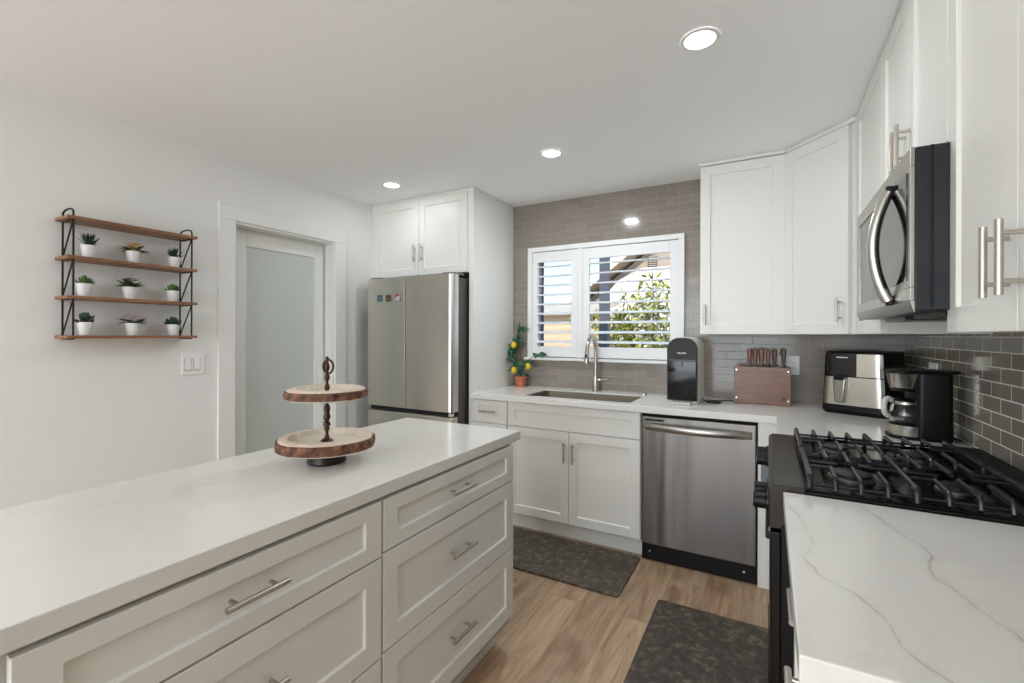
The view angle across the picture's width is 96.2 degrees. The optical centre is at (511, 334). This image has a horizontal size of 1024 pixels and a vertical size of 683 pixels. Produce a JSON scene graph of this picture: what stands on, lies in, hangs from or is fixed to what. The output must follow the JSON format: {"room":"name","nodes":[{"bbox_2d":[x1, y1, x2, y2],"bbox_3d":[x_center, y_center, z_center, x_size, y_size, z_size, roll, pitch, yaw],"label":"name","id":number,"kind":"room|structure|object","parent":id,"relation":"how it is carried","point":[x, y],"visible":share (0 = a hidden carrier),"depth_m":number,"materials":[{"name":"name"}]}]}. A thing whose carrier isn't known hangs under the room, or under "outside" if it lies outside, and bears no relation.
{"room":"kitchen","nodes":[
{"label":"kitchen","id":0,"kind":"room"},
{"bbox_2d":[0,84,371,508],"bbox_3d":[-2.621,0.120,1.332,0.090,2.410,7.000,0,0,29],"label":"wall","id":1,"kind":"structure","parent":0,"point":[76,415],"depth_m":2.31,"materials":[{"name":"white paint"}]},
{"bbox_2d":[54,208,197,339],"bbox_3d":[-1.924,-0.280,2.328,0.149,0.605,0.538,0,0,29],"label":"wall shelf","id":2,"kind":"object","parent":1,"relation":"attached to","point":[74,220],"visible":1,"depth_m":2.23,"materials":[{"name":"brown wood"}]},
{"bbox_2d":[74,312,94,334],"bbox_3d":[-2.016,-0.053,2.166,0.076,0.110,0.079,0,0,-44],"label":"potted plant","id":3,"kind":"object","parent":2,"relation":"on","point":[85,326],"visible":0.97,"depth_m":2.15,"materials":[{"name":"white ceramic"}]},
{"bbox_2d":[75,275,95,295],"bbox_3d":[-2.011,-0.231,2.162,0.075,0.102,0.091,0,0,7],"label":"potted plant","id":4,"kind":"object","parent":2,"relation":"on","point":[84,286],"visible":0.96,"depth_m":2.14,"materials":[{"name":"green plant"}]},
{"bbox_2d":[79,232,99,257],"bbox_3d":[-1.995,-0.427,2.183,0.108,0.131,0.089,0,0,29],"label":"potted plant","id":5,"kind":"object","parent":2,"relation":"on","point":[88,249],"visible":0.91,"depth_m":2.16,"materials":[{"name":"white ceramic"}]},
{"bbox_2d":[113,278,144,298],"bbox_3d":[-1.918,-0.233,2.316,0.118,0.108,0.128,0,0,-13],"label":"potted plant","id":6,"kind":"object","parent":2,"relation":"on","point":[129,289],"visible":1,"depth_m":2.30,"materials":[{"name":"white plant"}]},
{"bbox_2d":[116,314,148,334],"bbox_3d":[-1.920,-0.051,2.317,0.134,0.106,0.106,0,0,-29],"label":"potted plant","id":7,"kind":"object","parent":2,"relation":"on","point":[132,327],"visible":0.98,"depth_m":2.31,"materials":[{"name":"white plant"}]},
{"bbox_2d":[118,242,148,262],"bbox_3d":[-1.923,-0.414,2.335,0.137,0.105,0.133,0,0,-18],"label":"potted plant","id":8,"kind":"object","parent":2,"relation":"on","point":[133,254],"visible":0.99,"depth_m":2.31,"materials":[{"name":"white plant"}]},
{"bbox_2d":[164,317,180,334],"bbox_3d":[-1.833,-0.050,2.481,0.080,0.104,0.076,0,0,-39],"label":"potted plant","id":9,"kind":"object","parent":2,"relation":"on","point":[173,325],"visible":0.98,"depth_m":2.47,"materials":[{"name":"white ceramic"}]},
{"bbox_2d":[165,284,180,300],"bbox_3d":[-1.838,-0.228,2.485,0.074,0.097,0.074,0,0,-32],"label":"potted plant","id":10,"kind":"object","parent":2,"relation":"on","point":[172,294],"visible":0.98,"depth_m":2.46,"materials":[{"name":"green plant"}]},
{"bbox_2d":[166,247,183,266],"bbox_3d":[-1.819,-0.422,2.490,0.087,0.122,0.112,0,0,-29],"label":"potted plant","id":11,"kind":"object","parent":2,"relation":"on","point":[174,260],"visible":0.95,"depth_m":2.47,"materials":[{"name":"white ceramic"}]},
{"bbox_2d":[181,353,203,374],"bbox_3d":[-1.831,0.167,2.640,0.015,0.122,0.120,0,0,29],"label":"light switch","id":12,"kind":"object","parent":1,"relation":"attached to","point":[191,363],"visible":1,"depth_m":2.64,"materials":[{"name":"white plastic"}]},
{"bbox_2d":[236,227,324,455],"bbox_3d":[-1.650,0.283,3.240,0.040,2.070,0.880,0,0,29],"label":"door","id":13,"kind":"structure","parent":1,"relation":"in","point":[280,280],"depth_m":3.21,"materials":[{"name":"white paint"}]},
{"bbox_2d":[217,202,345,459],"bbox_3d":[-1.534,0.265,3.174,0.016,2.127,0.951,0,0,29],"label":"trim","id":14,"kind":"structure","parent":1,"relation":"attached to","point":[228,214],"depth_m":2.83,"materials":[{"name":"white paint"}]},
{"bbox_2d":[0,0,902,206],"bbox_3d":[-1.002,-1.130,0.466,3.814,0.100,7.260,0,0,29],"label":"ceiling","id":15,"kind":"structure","parent":0,"point":[346,98],"depth_m":1.93,"materials":[{"name":"white paint"}]},
{"bbox_2d":[382,182,400,187],"bbox_3d":[-0.864,-1.076,3.301,0.136,0.005,0.136,0,0,29],"label":"recessed light","id":16,"kind":"object","parent":15,"relation":"in","point":[385,184],"visible":1,"depth_m":3.29,"materials":[{"name":"white"}]},
{"bbox_2d":[384,183,398,187],"bbox_3d":[-0.864,-1.077,3.301,0.106,0.002,0.106,0,0,25],"label":"diffuser","id":17,"kind":"object","parent":16,"relation":"attached to","point":[389,185],"depth_m":3.31,"materials":[{"name":"white plastic"}]},
{"bbox_2d":[540,148,562,157],"bbox_3d":[0.232,-1.072,2.714,0.136,0.005,0.136,0,0,29],"label":"recessed light","id":18,"kind":"object","parent":15,"relation":"in","point":[552,152],"visible":1,"depth_m":2.71,"materials":[{"name":"white"}]},
{"bbox_2d":[542,150,559,156],"bbox_3d":[0.232,-1.073,2.714,0.106,0.002,0.106,0,0,7],"label":"diffuser","id":19,"kind":"object","parent":18,"relation":"attached to","point":[545,153],"depth_m":2.72,"materials":[{"name":"white plastic"}]},
{"bbox_2d":[680,27,719,51],"bbox_3d":[0.682,-1.071,1.668,0.136,0.005,0.136,0,0,29],"label":"recessed light","id":20,"kind":"object","parent":15,"relation":"in","point":[702,38],"visible":1,"depth_m":1.66,"materials":[{"name":"white plastic"}]},
{"bbox_2d":[684,31,715,48],"bbox_3d":[0.682,-1.072,1.668,0.106,0.002,0.106,0,0,7],"label":"diffuser","id":21,"kind":"object","parent":20,"relation":"attached to","point":[693,39],"depth_m":1.67,"materials":[{"name":"white plastic"}]},
{"bbox_2d":[458,278,468,424],"bbox_3d":[-0.574,0.444,3.779,0.810,1.715,0.670,0,0,29],"label":"panel","id":22,"kind":"object","parent":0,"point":[463,284],"depth_m":3.34,"materials":[{"name":"grey metal"}]},
{"bbox_2d":[461,525,768,682],"bbox_3d":[-1.089,1.380,0.509,3.994,0.100,7.260,0,0,29],"label":"floor","id":23,"kind":"structure","parent":0,"point":[556,631],"depth_m":2.16,"materials":[{"name":"brown wood"}]},
{"bbox_2d":[0,444,512,682],"bbox_3d":[-0.625,0.894,1.434,0.664,0.872,1.535,0,0,29],"label":"kitchen island","id":24,"kind":"object","parent":23,"relation":"on","point":[413,583],"visible":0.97,"depth_m":1.18,"materials":[{"name":"white paint"}]},
{"bbox_2d":[0,417,519,655],"bbox_3d":[-0.640,0.434,1.458,0.648,0.038,1.621,0,0,29],"label":"island countertop","id":25,"kind":"structure","parent":24,"relation":"on","point":[68,560],"depth_m":1.04,"materials":[{"name":"stone"}]},
{"bbox_2d":[274,356,374,466],"bbox_3d":[-0.606,0.242,1.503,0.309,0.345,0.308,0,0,29],"label":"tiered tray","id":26,"kind":"object","parent":25,"relation":"on","point":[326,446],"visible":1,"depth_m":1.45,"materials":[{"name":"brown wood"}]},
{"bbox_2d":[283,384,367,402],"bbox_3d":[-0.606,0.190,1.504,0.260,0.036,0.260,0,0,29],"label":"tray","id":27,"kind":"object","parent":26,"relation":"on","point":[321,393],"depth_m":1.42,"materials":[{"name":"brown wood"}]},
{"bbox_2d":[368,272,468,425],"bbox_3d":[-0.596,0.442,3.740,0.822,1.780,0.760,0,0,29],"label":"refrigerator","id":28,"kind":"object","parent":23,"relation":"on","point":[418,344],"visible":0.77,"depth_m":3.37,"materials":[{"name":"grey metal"}]},
{"bbox_2d":[377,295,381,301],"bbox_3d":[-1.022,-0.281,3.546,0.052,0.052,0.005,0,0,29],"label":"magnet","id":29,"kind":"object","parent":28,"relation":"attached to","point":[379,297],"visible":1,"depth_m":3.54},
{"bbox_2d":[386,295,390,301],"bbox_3d":[-0.941,-0.281,3.501,0.052,0.052,0.005,0,0,29],"label":"magnet","id":30,"kind":"object","parent":28,"relation":"attached to","point":[388,297],"visible":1,"depth_m":3.50},
{"bbox_2d":[395,294,400,300],"bbox_3d":[-0.857,-0.280,3.454,0.052,0.052,0.005,0,0,29],"label":"magnet","id":31,"kind":"object","parent":28,"relation":"attached to","point":[397,296],"visible":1,"depth_m":3.45},
{"bbox_2d":[472,399,507,428],"bbox_3d":[-0.022,0.896,3.506,0.295,0.873,0.655,0,0,29],"label":"base cabinet","id":32,"kind":"object","parent":23,"relation":"on","point":[486,413],"visible":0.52,"depth_m":3.25,"materials":[{"name":"white paint"}]},
{"bbox_2d":[469,187,513,424],"bbox_3d":[-0.152,0.129,3.611,0.034,2.408,0.606,0,0,29],"label":"end panel","id":33,"kind":"object","parent":23,"relation":"on","point":[491,220],"visible":0.51,"depth_m":3.54,"materials":[{"name":"white paint"}]},
{"bbox_2d":[508,402,642,554],"bbox_3d":[0.507,0.898,3.211,0.913,0.873,0.655,0,0,29],"label":"base cabinet","id":34,"kind":"object","parent":23,"relation":"on","point":[577,472],"visible":0.85,"depth_m":2.93,"materials":[{"name":"white paint"}]},
{"bbox_2d":[512,527,639,596],"bbox_3d":[0.255,1.328,2.759,0.913,0.011,0.478,0,0,29],"label":"floor mat","id":35,"kind":"object","parent":23,"relation":"on","point":[601,570],"visible":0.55,"depth_m":2.68,"materials":[{"name":"rubber"}]},
{"bbox_2d":[623,600,767,682],"bbox_3d":[0.712,1.329,1.755,0.500,0.011,0.990,0,0,29],"label":"floor mat","id":36,"kind":"object","parent":23,"relation":"on","point":[679,643],"visible":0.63,"depth_m":1.93,"materials":[{"name":"rubber"}]},
{"bbox_2d":[642,413,757,583],"bbox_3d":[1.165,0.900,2.822,0.608,0.870,0.667,0,0,29],"label":"dishwasher","id":37,"kind":"object","parent":23,"relation":"on","point":[699,475],"visible":0.98,"depth_m":2.57,"materials":[{"name":"silver metal"}]},
{"bbox_2d":[758,423,776,589],"bbox_3d":[1.622,0.901,2.287,0.702,0.873,1.184,0,0,29],"label":"base cabinet","id":38,"kind":"object","parent":23,"relation":"on","point":[764,429],"visible":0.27,"depth_m":2.42,"materials":[{"name":"white paint"}]},
{"bbox_2d":[470,385,973,447],"bbox_3d":[0.836,0.440,2.726,2.551,0.039,1.188,0,0,29],"label":"countertop","id":39,"kind":"structure","parent":38,"relation":"on","point":[806,417],"depth_m":2.61,"materials":[{"name":"stone"}]},
{"bbox_2d":[506,322,546,386],"bbox_3d":[0.112,0.153,3.685,0.347,0.528,0.170,0,0,29],"label":"tree","id":40,"kind":"object","parent":39,"relation":"on","point":[520,380],"visible":1,"depth_m":3.70,"materials":[{"name":"green plant"}]},
{"bbox_2d":[530,391,640,402],"bbox_3d":[0.497,0.539,3.191,0.737,0.224,0.381,0,0,29],"label":"sink","id":41,"kind":"object","parent":39,"relation":"in","point":[559,394],"visible":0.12,"depth_m":3.37,"materials":[{"name":"silver metal"}]},
{"bbox_2d":[584,336,607,390],"bbox_3d":[0.615,0.211,3.353,0.121,0.415,0.226,0,0,29],"label":"kitchen faucet","id":42,"kind":"object","parent":39,"relation":"on","point":[595,387],"visible":1,"depth_m":3.42,"materials":[{"name":"silver metal"}]},
{"bbox_2d":[592,375,598,390],"bbox_3d":[0.627,0.360,3.445,0.054,0.118,0.054,0,0,29],"label":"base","id":43,"kind":"object","parent":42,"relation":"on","point":[595,387],"depth_m":3.43,"materials":[{"name":"silver metal"}]},
{"bbox_2d":[667,337,703,405],"bbox_3d":[1.079,0.217,2.867,0.182,0.408,0.255,0,0,33],"label":"water dispenser","id":44,"kind":"object","parent":39,"relation":"on","point":[685,355],"visible":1,"depth_m":2.80,"materials":[{"name":"black plastic"}]},
{"bbox_2d":[670,401,692,405],"bbox_3d":[1.026,0.413,2.787,0.124,0.014,0.065,0,0,33],"label":"drip tray","id":45,"kind":"object","parent":44,"relation":"on","point":[688,403],"depth_m":2.77,"materials":[{"name":"grey metal"}]},
{"bbox_2d":[703,366,785,403],"bbox_3d":[1.461,0.308,2.903,0.531,0.230,0.116,0,0,-8],"label":"power cord","id":46,"kind":"object","parent":39,"relation":"on","point":[707,401],"visible":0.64,"depth_m":2.89,"materials":[{"name":"black plastic"}]},
{"bbox_2d":[734,366,790,405],"bbox_3d":[1.534,0.308,2.821,0.302,0.227,0.082,0,0,29],"label":"knife block","id":47,"kind":"object","parent":39,"relation":"on","point":[764,385],"visible":1,"depth_m":2.79,"materials":[{"name":"brown wood"}]},
{"bbox_2d":[747,349,751,366],"bbox_3d":[1.475,0.231,2.856,0.026,0.289,0.030,0,0,29],"label":"kitchen knife","id":48,"kind":"object","parent":47,"relation":"in","point":[749,351],"visible":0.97,"depth_m":2.85,"materials":[{"name":"brown wood"}]},
{"bbox_2d":[753,349,757,366],"bbox_3d":[1.503,0.231,2.840,0.026,0.289,0.030,0,0,29],"label":"kitchen knife","id":49,"kind":"object","parent":47,"relation":"in","point":[755,351],"visible":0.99,"depth_m":2.83,"materials":[{"name":"brown wood"}]},
{"bbox_2d":[759,348,763,366],"bbox_3d":[1.533,0.229,2.824,0.032,0.293,0.037,0,0,29],"label":"kitchen knife","id":50,"kind":"object","parent":47,"relation":"in","point":[761,350],"visible":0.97,"depth_m":2.81,"materials":[{"name":"brown wood"}]},
{"bbox_2d":[766,349,770,366],"bbox_3d":[1.564,0.231,2.806,0.026,0.289,0.030,0,0,29],"label":"kitchen knife","id":51,"kind":"object","parent":47,"relation":"in","point":[768,351],"visible":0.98,"depth_m":2.79,"materials":[{"name":"brown wood"}]},
{"bbox_2d":[772,349,776,366],"bbox_3d":[1.594,0.231,2.789,0.026,0.289,0.030,0,0,29],"label":"kitchen knife","id":52,"kind":"object","parent":47,"relation":"in","point":[774,351],"visible":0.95,"depth_m":2.78,"materials":[{"name":"brown wood"}]},
{"bbox_2d":[781,349,785,367],"bbox_3d":[1.635,0.230,2.767,0.026,0.293,0.030,0,0,29],"label":"kitchen knife","id":53,"kind":"object","parent":47,"relation":"in","point":[783,351],"visible":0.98,"depth_m":2.76,"materials":[{"name":"brown wood"}]},
{"bbox_2d":[822,350,904,418],"bbox_3d":[1.905,0.256,2.494,0.327,0.335,0.318,0,0,-34],"label":"air fryer","id":54,"kind":"object","parent":39,"relation":"on","point":[856,383],"visible":0.91,"depth_m":2.40,"materials":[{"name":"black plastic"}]},
{"bbox_2d":[883,368,960,442],"bbox_3d":[1.673,0.282,1.885,0.226,0.280,0.154,0,0,23],"label":"coffee maker","id":55,"kind":"object","parent":39,"relation":"on","point":[931,390],"visible":0.93,"depth_m":1.82,"materials":[{"name":"black plastic"}]},
{"bbox_2d":[881,396,914,424],"bbox_3d":[1.622,0.309,1.911,0.106,0.110,0.124,0,0,-41],"label":"glass carafe","id":56,"kind":"object","parent":55,"relation":"on","point":[901,410],"visible":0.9,"depth_m":1.88,"materials":[{"name":"clear"}]},
{"bbox_2d":[885,372,917,388],"bbox_3d":[1.629,0.187,1.904,0.120,0.060,0.135,0,0,23],"label":"basket","id":57,"kind":"object","parent":55,"relation":"on","point":[896,380],"depth_m":1.86,"materials":[{"name":"silver metal"}]},
{"bbox_2d":[784,588,799,682],"bbox_3d":[0.827,0.898,0.765,0.654,0.874,0.716,0,0,29],"label":"base cabinet","id":58,"kind":"object","parent":23,"relation":"on","point":[788,678],"visible":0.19,"depth_m":0.97,"materials":[{"name":"white paint"}]},
{"bbox_2d":[783,492,1023,682],"bbox_3d":[0.833,0.440,0.762,0.643,0.039,0.722,0,0,29],"label":"countertop","id":59,"kind":"structure","parent":58,"relation":"on","point":[880,594],"depth_m":0.75,"materials":[{"name":"stone"}]},
{"bbox_2d":[753,428,1023,682],"bbox_3d":[1.146,0.823,1.436,0.684,0.908,0.752,0,0,29],"label":"gas range","id":60,"kind":"object","parent":23,"relation":"on","point":[948,479],"visible":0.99,"depth_m":1.26,"materials":[{"name":"black metal"}]},
{"bbox_2d":[765,478,780,682],"bbox_3d":[0.892,0.819,1.578,0.038,0.565,0.744,0,0,29],"label":"oven","id":61,"kind":"object","parent":60,"relation":"in","point":[772,533],"depth_m":1.25,"materials":[{"name":"black metal"}]},
{"bbox_2d":[793,435,1023,526],"bbox_3d":[1.201,0.420,1.407,0.553,0.025,0.752,0,0,29],"label":"cooktop","id":62,"kind":"object","parent":60,"relation":"in","point":[996,509],"depth_m":1.27,"materials":[{"name":"black metal"}]},
{"bbox_2d":[513,179,904,403],"bbox_3d":[0.717,0.131,3.558,3.814,2.410,0.140,0,0,29],"label":"wall","id":63,"kind":"structure","parent":0,"point":[673,208],"depth_m":3.32,"materials":[{"name":"beige tile"}]},
{"bbox_2d":[372,188,469,278],"bbox_3d":[-0.603,-0.770,3.843,0.981,0.613,0.642,0,0,29],"label":"upper cabinet","id":64,"kind":"object","parent":63,"relation":"attached to","point":[425,235],"visible":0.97,"depth_m":3.57,"materials":[{"name":"white paint"}]},
{"bbox_2d":[524,233,684,363],"bbox_3d":[0.690,-0.253,3.536,1.263,0.912,0.175,0,0,29],"label":"window","id":65,"kind":"structure","parent":63,"relation":"in","point":[680,237],"depth_m":3.55,"materials":[{"name":"white paint"}]},
{"bbox_2d":[532,249,576,356],"bbox_3d":[0.342,-0.248,3.676,0.392,0.841,0.063,0,0,29],"label":"window shutter","id":66,"kind":"object","parent":65,"relation":"attached to","point":[564,255],"visible":0.93,"depth_m":3.66,"materials":[{"name":"white paint"}]},
{"bbox_2d":[582,240,677,359],"bbox_3d":[0.856,-0.246,3.389,0.707,0.841,0.063,0,0,29],"label":"window shutter","id":67,"kind":"object","parent":65,"relation":"attached to","point":[671,246],"visible":0.86,"depth_m":3.35,"materials":[{"name":"white paint"}]},
{"bbox_2d":[699,149,785,333],"bbox_3d":[1.438,-0.537,2.875,0.464,1.065,0.345,0,0,29],"label":"upper cabinet","id":68,"kind":"object","parent":63,"relation":"attached to","point":[742,199],"visible":1,"depth_m":2.76,"materials":[{"name":"white paint"}]},
{"bbox_2d":[778,355,799,374],"bbox_3d":[1.746,0.189,2.898,0.115,0.120,0.010,0,0,29],"label":"wall outlet","id":69,"kind":"object","parent":63,"relation":"attached to","point":[793,362],"visible":0.67,"depth_m":2.88,"materials":[{"name":"white plastic"}]},
{"bbox_2d":[790,360,795,370],"bbox_3d":[1.766,0.189,2.884,0.032,0.070,0.003,0,0,29],"label":"socket","id":70,"kind":"object","parent":69,"relation":"attached to","point":[792,362],"depth_m":2.88,"materials":[{"name":"grey plastic"}]},
{"bbox_2d":[905,332,1023,471],"bbox_3d":[0.592,0.131,-0.460,0.120,2.410,7.000,0,0,29],"label":"wall","id":71,"kind":"structure","parent":0,"point":[988,393],"depth_m":1.65,"materials":[{"name":"beige tile"}]},
{"bbox_2d":[784,116,923,334],"bbox_3d":[1.832,-0.536,2.505,0.602,1.065,0.608,0,0,29],"label":"upper cabinet","id":72,"kind":"object","parent":71,"relation":"attached to","point":[820,170],"visible":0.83,"depth_m":2.43,"materials":[{"name":"white paint"}]},
{"bbox_2d":[881,0,947,185],"bbox_3d":[1.329,-0.762,1.341,0.348,0.611,0.756,0,0,29],"label":"upper cabinet","id":73,"kind":"object","parent":71,"relation":"attached to","point":[915,51],"visible":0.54,"depth_m":1.35,"materials":[{"name":"white paint"}]},
{"bbox_2d":[857,142,949,321],"bbox_3d":[1.287,-0.250,1.363,0.439,0.405,0.760,0,0,29],"label":"microwave","id":74,"kind":"object","parent":73,"relation":"attached to","point":[903,232],"visible":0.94,"depth_m":1.13,"materials":[{"name":"silver metal"}]},
{"bbox_2d":[855,54,992,333],"bbox_3d":[1.673,-0.535,1.919,0.308,1.063,0.582,0,0,29],"label":"upper cabinet","id":75,"kind":"object","parent":71,"relation":"attached to","point":[869,115],"visible":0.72,"depth_m":1.91,"materials":[{"name":"white paint"}]},
{"bbox_2d":[929,362,937,368],"bbox_3d":[1.976,0.190,2.157,0.009,0.120,0.120,0,0,29],"label":"wall outlet","id":76,"kind":"object","parent":71,"relation":"attached to","point":[931,365],"visible":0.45,"depth_m":2.15,"materials":[{"name":"white plastic"}]},
{"bbox_2d":[947,0,1023,332],"bbox_3d":[0.975,-0.538,0.708,0.348,1.063,0.732,0,0,29],"label":"upper cabinet","id":77,"kind":"object","parent":71,"relation":"attached to","point":[986,37],"visible":1,"depth_m":0.91,"materials":[{"name":"white paint"}]},
{"label":"outside","id":78,"kind":"structure","parent":0,"visible":0},
{"bbox_3d":[5.260,1.701,15.345,26.000,0.100,24.840,0,0,29],"label":"ground","id":79,"kind":"structure","parent":78,"visible":0},
{"bbox_2d":[544,303,619,346],"bbox_3d":[0.634,0.406,11.251,3.500,2.460,1.900,0,0,29],"label":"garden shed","id":80,"kind":"object","parent":79,"relation":"on","point":[547,308],"visible":0.14,"depth_m":10.20,"materials":[{"name":"beige wood"}]},
{"bbox_2d":[599,257,609,346],"bbox_3d":[1.012,0.037,5.028,0.138,3.200,0.136,0,0,29],"label":"patio post","id":81,"kind":"object","parent":79,"relation":"on","point":[602,267],"visible":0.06,"depth_m":4.99,"materials":[{"name":"grey paint"}]},
{"bbox_2d":[561,253,669,346],"bbox_3d":[6.621,-1.355,12.634,10.000,6.020,5.860,0,0,29],"label":"neighbor house","id":82,"kind":"structure","parent":79,"relation":"on","point":[660,263],"depth_m":11.60,"materials":[{"name":"beige paint"}]},
{"bbox_2d":[648,255,656,266],"bbox_3d":[3.583,-1.845,11.701,0.200,0.340,0.050,0,0,29],"label":"gable vent","id":83,"kind":"object","parent":82,"relation":"attached to","point":[651,263],"depth_m":11.67,"materials":[{"name":"grey paint"}]},
{"bbox_2d":[569,271,669,347],"bbox_3d":[1.747,0.401,5.990,2.173,2.489,1.145,0,0,29],"label":"leafy shrub","id":84,"kind":"object","parent":79,"relation":"on","point":[620,316],"visible":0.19,"depth_m":5.81,"materials":[{"name":"green plant"}]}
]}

